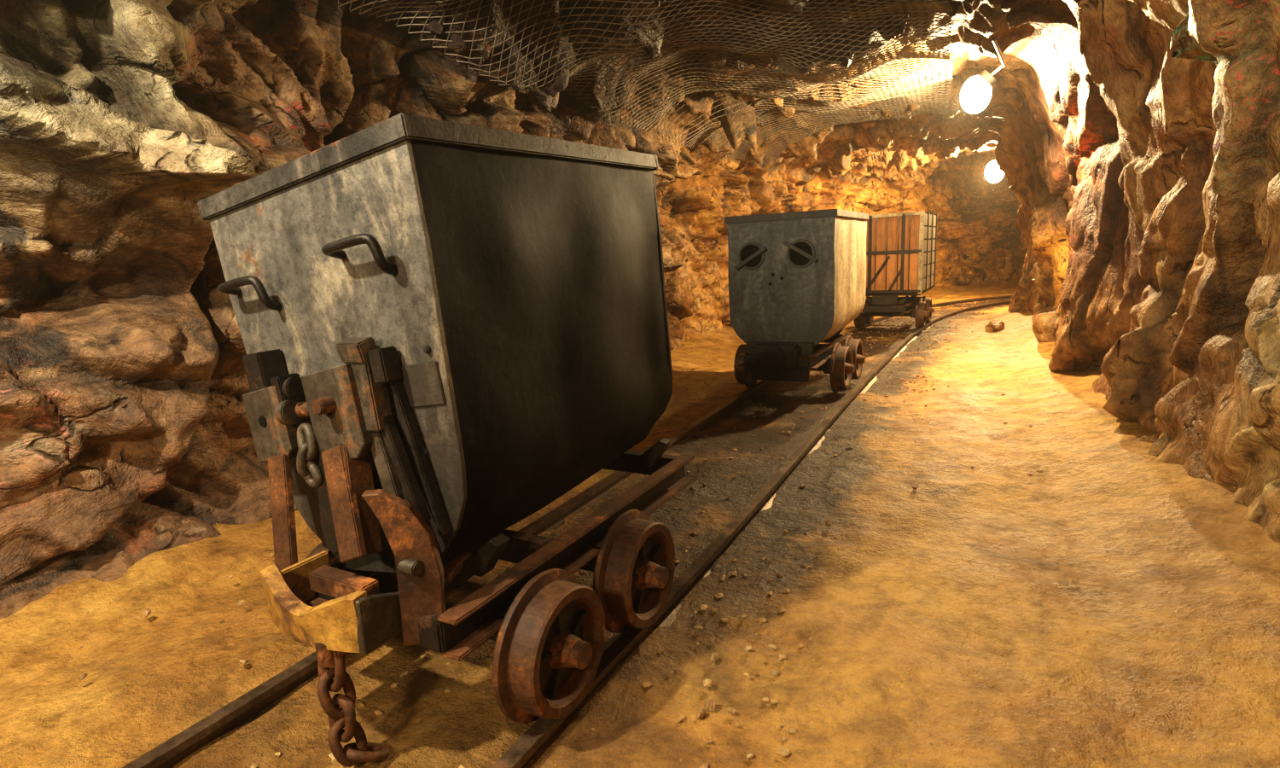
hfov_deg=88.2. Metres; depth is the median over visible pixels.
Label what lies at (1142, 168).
wall
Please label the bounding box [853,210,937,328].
wagon
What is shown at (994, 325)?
loose stones
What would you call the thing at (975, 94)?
lamp
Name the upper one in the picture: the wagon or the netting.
the netting
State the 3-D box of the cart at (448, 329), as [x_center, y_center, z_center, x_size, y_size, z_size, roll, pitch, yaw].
[-0.475,0.034,2.084,1.104,1.530,1.495,3,13,29]
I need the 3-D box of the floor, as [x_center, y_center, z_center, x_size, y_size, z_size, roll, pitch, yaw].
[4.231,-0.666,7.782,8.774,0.336,24.677,8,15,43]
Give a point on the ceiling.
(953, 150)
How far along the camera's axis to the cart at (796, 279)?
5.00 m
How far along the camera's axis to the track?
2.21 m
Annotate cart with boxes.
[197,112,695,767]
[724,209,869,393]
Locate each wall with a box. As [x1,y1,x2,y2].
[0,0,1029,622]
[996,0,1279,562]
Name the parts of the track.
rail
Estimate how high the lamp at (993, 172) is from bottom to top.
0.413 m
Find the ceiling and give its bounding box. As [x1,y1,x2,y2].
[270,0,1087,189]
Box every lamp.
[960,37,1006,113]
[984,159,1004,183]
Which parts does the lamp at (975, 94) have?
glass globe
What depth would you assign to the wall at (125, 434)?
2.59 m
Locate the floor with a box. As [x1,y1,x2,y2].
[0,280,1279,767]
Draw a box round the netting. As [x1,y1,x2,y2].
[335,0,953,164]
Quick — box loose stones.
[77,302,1058,767]
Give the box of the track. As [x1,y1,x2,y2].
[122,295,1012,767]

